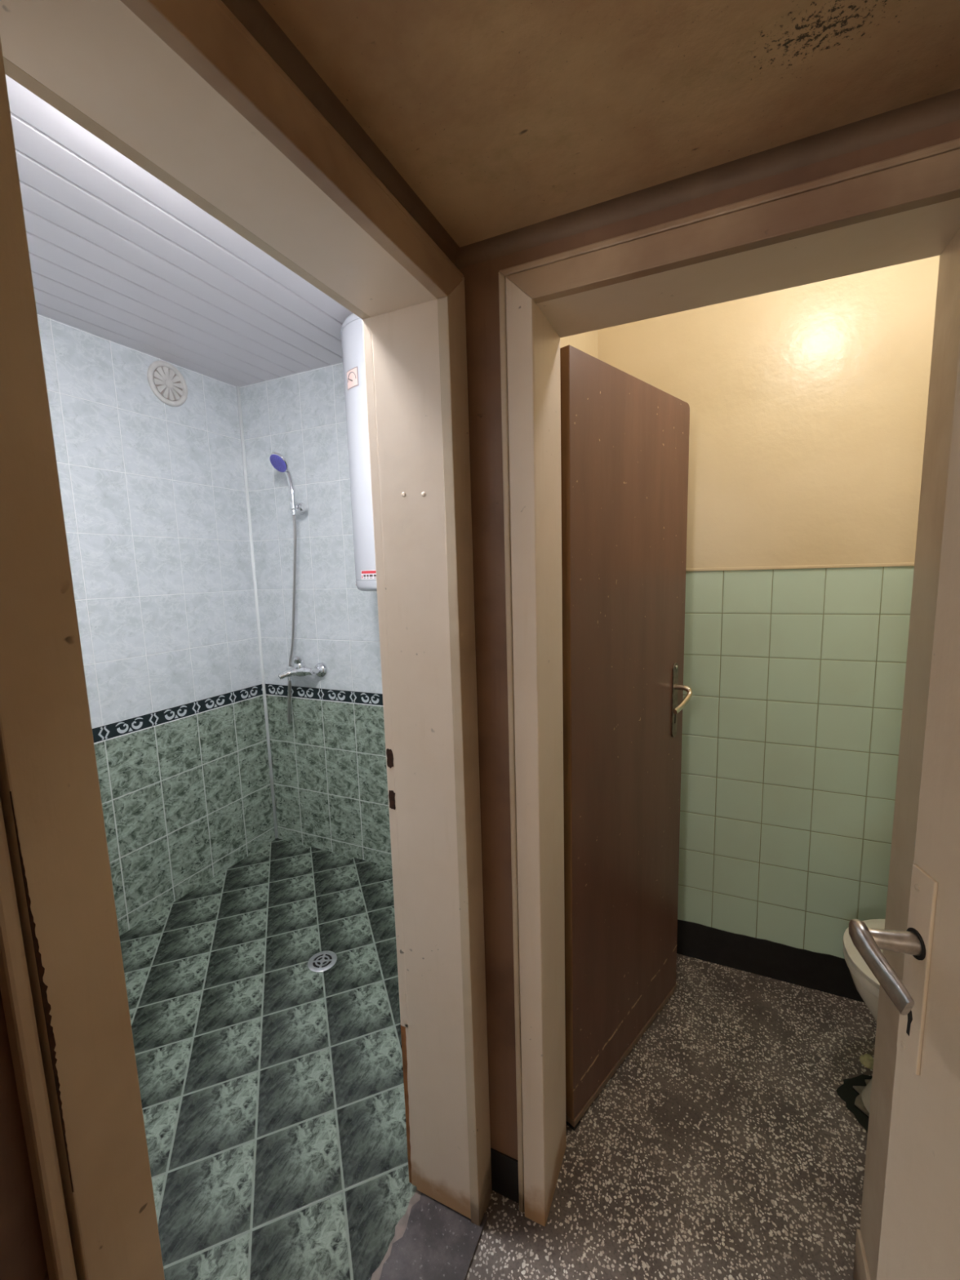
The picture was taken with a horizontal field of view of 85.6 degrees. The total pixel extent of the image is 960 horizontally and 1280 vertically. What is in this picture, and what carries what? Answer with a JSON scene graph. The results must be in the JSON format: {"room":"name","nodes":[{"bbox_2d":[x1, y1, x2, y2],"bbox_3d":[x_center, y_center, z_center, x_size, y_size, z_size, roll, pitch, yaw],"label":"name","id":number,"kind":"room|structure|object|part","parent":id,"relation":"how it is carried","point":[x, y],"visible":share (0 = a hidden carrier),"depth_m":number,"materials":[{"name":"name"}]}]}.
{"room":"hallway","nodes":[
{"label":"hallway","id":0,"kind":"room"},
{"bbox_2d":[0,990,48,1279],"bbox_3d":[-0.292,-0.022,0.637,0.145,2.750,0.970,2,8,24],"label":"wall","id":1,"kind":"structure","parent":0,"point":[22,1254],"depth_m":0.38,"materials":[{"name":"paint"}]},
{"bbox_2d":[0,0,491,1279],"bbox_3d":[-0.238,0.356,0.764,0.182,1.963,0.772,2,8,24],"label":"trim","id":2,"kind":"structure","parent":1,"relation":"attached to","point":[182,90],"depth_m":0.52,"materials":[{"name":"beige paint"}]},
{"bbox_3d":[-0.325,0.410,0.389,0.018,1.962,0.012,2,8,24],"label":"moulding","id":3,"kind":"part","parent":2,"relation":"part of","materials":[{"name":"beige paint"}]},
{"bbox_3d":[-0.308,0.412,0.422,0.021,1.947,0.055,2,8,24],"label":"casing","id":4,"kind":"part","parent":2,"relation":"part of","materials":[{"name":"beige paint"}]},
{"bbox_3d":[-0.192,-0.572,0.606,0.021,0.055,0.741,2,8,24],"label":"casing","id":5,"kind":"part","parent":2,"relation":"part of","materials":[{"name":"beige paint"}]},
{"bbox_3d":[-0.195,-0.608,0.602,0.018,0.012,0.770,2,8,24],"label":"moulding","id":6,"kind":"part","parent":2,"relation":"part of","materials":[{"name":"beige paint"}]},
{"bbox_3d":[-0.025,0.321,1.037,0.021,1.947,0.064,2,8,24],"label":"casing","id":7,"kind":"part","parent":2,"relation":"part of","materials":[{"name":"beige paint"}]},
{"bbox_3d":[-0.010,0.309,1.074,0.018,1.962,0.012,2,8,24],"label":"moulding","id":8,"kind":"part","parent":2,"relation":"part of","materials":[{"name":"beige paint"}]},
{"bbox_2d":[221,0,459,265],"bbox_3d":[-0.211,-0.635,0.568,0.022,0.022,0.845,2,8,24],"label":"cove","id":9,"kind":"object","parent":1,"relation":"attached to","point":[251,14],"visible":0.82,"depth_m":0.64,"materials":[{"name":"brown wood"}]},
{"bbox_2d":[36,313,275,936],"bbox_3d":[-1.627,0.076,1.809,0.100,2.520,2.050,2,8,24],"label":"wall","id":10,"kind":"structure","parent":0,"point":[153,491],"depth_m":2.23,"materials":[{"name":"white tile"}]},
{"bbox_2d":[146,360,187,406],"bbox_3d":[-1.337,-1.101,2.225,0.014,0.180,0.180,2,8,24],"label":"air vent","id":11,"kind":"object","parent":10,"relation":"in","point":[167,384],"visible":1,"depth_m":2.22,"materials":[{"name":"plastic"}]},
{"bbox_3d":[-1.355,-1.087,2.191,0.008,0.023,0.054,2,8,24],"label":"blade","id":12,"kind":"part","parent":11,"relation":"part of","materials":[{"name":"plastic"}]},
{"bbox_3d":[-1.354,-1.113,2.190,0.008,0.033,0.052,2,8,24],"label":"blade","id":13,"kind":"part","parent":11,"relation":"part of","materials":[{"name":"plastic"}]},
{"bbox_3d":[-1.351,-1.070,2.200,0.008,0.043,0.049,2,8,24],"label":"blade","id":14,"kind":"part","parent":11,"relation":"part of","materials":[{"name":"plastic"}]},
{"bbox_3d":[-1.350,-1.129,2.198,0.008,0.049,0.043,2,8,24],"label":"blade","id":15,"kind":"part","parent":11,"relation":"part of","materials":[{"name":"plastic"}]},
{"bbox_3d":[-1.345,-1.062,2.215,0.008,0.052,0.033,2,8,24],"label":"blade","id":16,"kind":"part","parent":11,"relation":"part of","materials":[{"name":"plastic"}]},
{"bbox_3d":[-1.343,-1.139,2.213,0.008,0.054,0.023,2,8,24],"label":"blade","id":17,"kind":"part","parent":11,"relation":"part of","materials":[{"name":"plastic"}]},
{"bbox_3d":[-1.343,-1.101,2.228,0.001,0.138,0.138,2,8,24],"label":"plate","id":18,"kind":"part","parent":11,"relation":"part of","materials":[{"name":"white plastic"}]},
{"bbox_3d":[-1.334,-1.063,2.239,0.008,0.054,0.023,2,8,24],"label":"blade","id":19,"kind":"part","parent":11,"relation":"part of","materials":[{"name":"plastic"}]},
{"bbox_3d":[-1.332,-1.140,2.237,0.008,0.052,0.033,2,8,24],"label":"blade","id":20,"kind":"part","parent":11,"relation":"part of","materials":[{"name":"plastic"}]},
{"bbox_3d":[-1.327,-1.072,2.254,0.008,0.049,0.043,2,8,24],"label":"blade","id":21,"kind":"part","parent":11,"relation":"part of","materials":[{"name":"plastic"}]},
{"bbox_3d":[-1.326,-1.131,2.251,0.008,0.043,0.049,2,8,24],"label":"blade","id":22,"kind":"part","parent":11,"relation":"part of","materials":[{"name":"plastic"}]},
{"bbox_3d":[-1.323,-1.088,2.261,0.008,0.033,0.052,2,8,24],"label":"blade","id":23,"kind":"part","parent":11,"relation":"part of","materials":[{"name":"plastic"}]},
{"bbox_3d":[-1.322,-1.115,2.260,0.008,0.023,0.054,2,8,24],"label":"blade","id":24,"kind":"part","parent":11,"relation":"part of","materials":[{"name":"plastic"}]},
{"bbox_2d":[92,684,383,743],"bbox_3d":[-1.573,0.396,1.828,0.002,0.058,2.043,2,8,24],"label":"trim","id":25,"kind":"structure","parent":10,"relation":"attached to","point":[128,726],"depth_m":2.29,"materials":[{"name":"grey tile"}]},
{"bbox_2d":[5,75,352,386],"bbox_3d":[-0.904,-1.110,1.302,1.566,0.050,2.050,2,8,24],"label":"ceiling","id":26,"kind":"structure","parent":0,"point":[117,254],"depth_m":1.58,"materials":[{"name":"white plastic"}]},
{"bbox_2d":[119,838,416,1279],"bbox_3d":[-0.854,1.323,1.665,1.700,0.144,2.100,2,8,24],"label":"floor","id":27,"kind":"structure","parent":0,"point":[272,1086],"depth_m":1.52,"materials":[{"name":"green tile"}]},
{"bbox_2d":[307,951,337,972],"bbox_3d":[-0.591,1.203,1.942,0.106,0.004,0.106,2,8,24],"label":"floor drain","id":28,"kind":"object","parent":27,"relation":"on","point":[322,961],"visible":1,"depth_m":1.94,"materials":[{"name":"metal"}]},
{"bbox_2d":[370,1189,421,1279],"bbox_3d":[-0.272,1.352,0.913,0.037,0.053,0.680,2,8,24],"label":"strip","id":29,"kind":"object","parent":27,"relation":"on","point":[401,1226],"visible":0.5,"depth_m":1.14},
{"bbox_2d":[240,362,391,866],"bbox_3d":[-0.466,-0.044,2.451,1.675,2.520,0.100,2,8,24],"label":"wall","id":30,"kind":"structure","parent":0,"point":[329,766],"depth_m":2.54,"materials":[{"name":"white tile"}]},
{"bbox_2d":[235,386,278,838],"bbox_3d":[-1.156,-0.076,2.704,0.016,2.357,0.017,2,8,24],"label":"trim","id":31,"kind":"structure","parent":30,"relation":"attached to","point":[238,395],"depth_m":2.68,"materials":[{"name":"white plastic"}]},
{"bbox_2d":[288,501,306,515],"bbox_3d":[-0.855,-0.617,2.430,0.082,0.050,0.108,2,8,24],"label":"holder","id":32,"kind":"object","parent":30,"relation":"attached to","point":[300,508],"visible":0.91,"depth_m":2.40,"materials":[{"name":"silver metal"}]},
{"bbox_2d":[269,452,296,724],"bbox_3d":[-0.927,-0.212,2.479,0.191,1.294,0.085,5,10,41],"label":"shower","id":33,"kind":"object","parent":32,"relation":"attached to","point":[277,460],"visible":0.93,"depth_m":2.41,"materials":[{"name":"silver metal"}]},
{"bbox_3d":[-0.918,-0.803,2.355,0.086,0.071,0.054,2,8,24],"label":"plate","id":34,"kind":"part","parent":33,"relation":"part of","materials":[{"name":"blue plastic"}]},
{"bbox_3d":[-0.877,-0.699,2.394,0.061,0.187,0.028,4,10,37],"label":"handle","id":35,"kind":"part","parent":33,"relation":"part of","materials":[{"name":"silver metal"}]},
{"bbox_2d":[278,655,328,680],"bbox_3d":[-0.880,0.138,2.530,0.221,0.121,0.150,2,8,24],"label":"shower mixer","id":36,"kind":"object","parent":30,"relation":"attached to","point":[299,668],"visible":1,"depth_m":2.51,"materials":[{"name":"silver metal"}]},
{"bbox_3d":[-0.927,0.161,2.521,0.090,0.051,0.040,-4,8,-16],"label":"spout","id":37,"kind":"part","parent":36,"relation":"part of","materials":[{"name":"silver metal"}]},
{"bbox_2d":[287,675,292,680],"bbox_3d":[-0.931,0.176,2.534,0.023,0.046,0.023,2,8,24],"label":"outlet","id":38,"kind":"object","parent":36,"relation":"attached to","point":[289,677],"depth_m":2.53,"materials":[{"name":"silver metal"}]},
{"bbox_2d":[265,684,382,705],"bbox_3d":[-0.434,0.283,2.428,1.558,0.058,0.002,2,8,24],"label":"trim","id":39,"kind":"structure","parent":30,"relation":"attached to","point":[367,698],"depth_m":2.58,"materials":[{"name":"grey tile"}]},
{"bbox_2d":[341,312,377,591],"bbox_3d":[-0.320,-0.694,2.019,0.362,0.990,0.384,2,8,24],"label":"water heater","id":40,"kind":"object","parent":30,"relation":"attached to","point":[352,335],"visible":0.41,"depth_m":1.88,"materials":[{"name":"white metal"}]},
{"bbox_2d":[379,1192,487,1279],"bbox_3d":[-0.200,1.351,0.883,0.166,0.059,0.685,2,8,24],"label":"door sill","id":41,"kind":"structure","parent":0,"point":[438,1242],"depth_m":1.10,"materials":[{"name":"stone"}]},
{"bbox_2d":[560,329,598,359],"bbox_3d":[0.217,-0.155,1.514,0.086,2.750,0.817,2,8,24],"label":"wall","id":42,"kind":"structure","parent":0,"point":[586,342],"depth_m":1.59,"materials":[{"name":"yellow paint"}]},
{"bbox_2d":[560,345,693,1130],"bbox_3d":[0.423,0.280,1.403,0.614,1.898,0.096,-9,11,-44],"label":"door","id":43,"kind":"structure","parent":42,"relation":"in","point":[624,439],"depth_m":1.34,"materials":[{"name":"brown paint"}]},
{"bbox_3d":[0.589,0.182,1.567,0.004,0.230,0.033,6,11,44],"label":"handle plate","id":44,"kind":"part","parent":43,"relation":"part of","materials":[{"name":"silver metal"}]},
{"bbox_3d":[0.590,0.172,1.510,0.053,0.067,0.116,2,8,24],"label":"lever handle","id":45,"kind":"part","parent":43,"relation":"part of","materials":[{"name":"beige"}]},
{"bbox_2d":[257,0,959,247],"bbox_3d":[0.212,-0.681,0.363,1.000,0.100,0.870,2,8,24],"label":"ceiling","id":46,"kind":"structure","parent":0,"point":[501,117],"depth_m":0.61,"materials":[{"name":"paint"}]},
{"bbox_2d":[465,953,876,1279],"bbox_3d":[0.401,1.479,0.206,1.600,0.150,3.570,2,8,24],"label":"floor","id":47,"kind":"structure","parent":0,"point":[724,1144],"depth_m":1.26,"materials":[{"name":"stone"}]},
{"bbox_2d":[835,919,884,1133],"bbox_3d":[1.251,0.854,1.215,0.665,0.772,0.380,2,8,24],"label":"toilet","id":48,"kind":"object","parent":47,"relation":"on","point":[855,1091],"visible":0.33,"depth_m":1.35,"materials":[{"name":"beige ceramic"}]},
{"bbox_3d":[1.151,0.831,1.258,0.443,0.024,0.366,2,8,24],"label":"seat","id":49,"kind":"part","parent":48,"relation":"part of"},
{"bbox_3d":[1.183,1.040,1.274,0.486,0.392,0.352,2,8,24],"label":"bowl","id":50,"kind":"part","parent":48,"relation":"part of","materials":[{"name":"beige ceramic"}]},
{"bbox_3d":[1.150,0.806,1.254,0.445,0.025,0.370,2,8,24],"label":"lid","id":51,"kind":"part","parent":48,"relation":"part of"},
{"bbox_2d":[458,120,959,1159],"bbox_3d":[0.672,-0.070,0.789,1.680,2.750,0.135,2,8,24],"label":"wall","id":52,"kind":"structure","parent":0,"point":[481,279],"depth_m":1.00,"materials":[{"name":"paint"}]},
{"bbox_2d":[490,1147,519,1204],"bbox_3d":[0.063,1.226,1.185,0.120,0.110,0.006,2,8,24],"label":"baseboard","id":53,"kind":"structure","parent":52,"relation":"attached to","point":[504,1168],"depth_m":1.18,"materials":[{"name":"black paint"}]},
{"bbox_2d":[455,88,959,269],"bbox_3d":[0.377,-0.676,0.748,0.940,0.022,0.022,2,8,24],"label":"cove","id":54,"kind":"object","parent":52,"relation":"attached to","point":[944,108],"visible":0.88,"depth_m":0.76,"materials":[{"name":"brown wood"}]},
{"bbox_2d":[498,137,959,1279],"bbox_3d":[0.422,0.319,0.959,0.723,1.948,0.174,2,8,24],"label":"trim","id":55,"kind":"structure","parent":52,"relation":"attached to","point":[904,208],"depth_m":0.90,"materials":[{"name":"beige paint"}]},
{"bbox_3d":[0.068,0.319,1.039,0.012,1.946,0.018,2,8,24],"label":"moulding","id":56,"kind":"part","parent":55,"relation":"part of","materials":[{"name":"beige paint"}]},
{"bbox_3d":[0.098,0.327,1.025,0.048,1.932,0.021,2,8,24],"label":"casing","id":57,"kind":"part","parent":55,"relation":"part of","materials":[{"name":"beige paint"}]},
{"bbox_3d":[0.364,-0.630,0.763,0.720,0.012,0.018,2,8,24],"label":"moulding","id":58,"kind":"part","parent":55,"relation":"part of","materials":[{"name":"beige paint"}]},
{"bbox_3d":[0.364,-0.598,0.766,0.692,0.047,0.021,2,8,24],"label":"casing","id":59,"kind":"part","parent":55,"relation":"part of","materials":[{"name":"beige paint"}]},
{"bbox_2d":[598,255,939,959],"bbox_3d":[1.036,-0.194,1.633,1.725,2.750,0.090,2,8,24],"label":"wall","id":60,"kind":"structure","parent":0,"point":[807,403],"depth_m":1.62,"materials":[{"name":"green tile"}]},
{"bbox_2d":[676,919,864,1002],"bbox_3d":[1.095,1.107,1.749,1.397,0.138,0.003,2,8,24],"label":"baseboard","id":61,"kind":"structure","parent":60,"relation":"attached to","point":[823,972],"depth_m":1.79,"materials":[{"name":"black tile"}]},
{"bbox_2d":[685,562,914,571],"bbox_3d":[1.056,-0.223,1.569,1.397,0.010,0.006,2,8,24],"label":"trim","id":62,"kind":"structure","parent":60,"relation":"attached to","point":[906,564],"depth_m":1.59,"materials":[{"name":"yellow paint"}]},
{"bbox_3d":[0.030,0.052,0.014,1.200,2.750,0.135,2,8,24],"label":"wall","id":63,"kind":"structure","parent":0,"visible":0},
{"bbox_2d":[848,340,959,1279],"bbox_3d":[0.447,0.425,0.319,0.106,1.883,0.640,0,8,10],"label":"door","id":64,"kind":"structure","parent":63,"relation":"in","point":[920,1233],"depth_m":0.58,"materials":[{"name":"white paint"}]},
{"bbox_3d":[0.449,0.366,0.585,0.015,0.055,0.095,-1,8,4],"label":"lever handle","id":65,"kind":"part","parent":64,"relation":"part of","materials":[{"name":"metal"}]},
{"bbox_3d":[0.509,0.384,0.604,0.004,0.242,0.037,0,8,10],"label":"handle plate","id":66,"kind":"part","parent":64,"relation":"part of","materials":[{"name":"white paint"}]}
]}

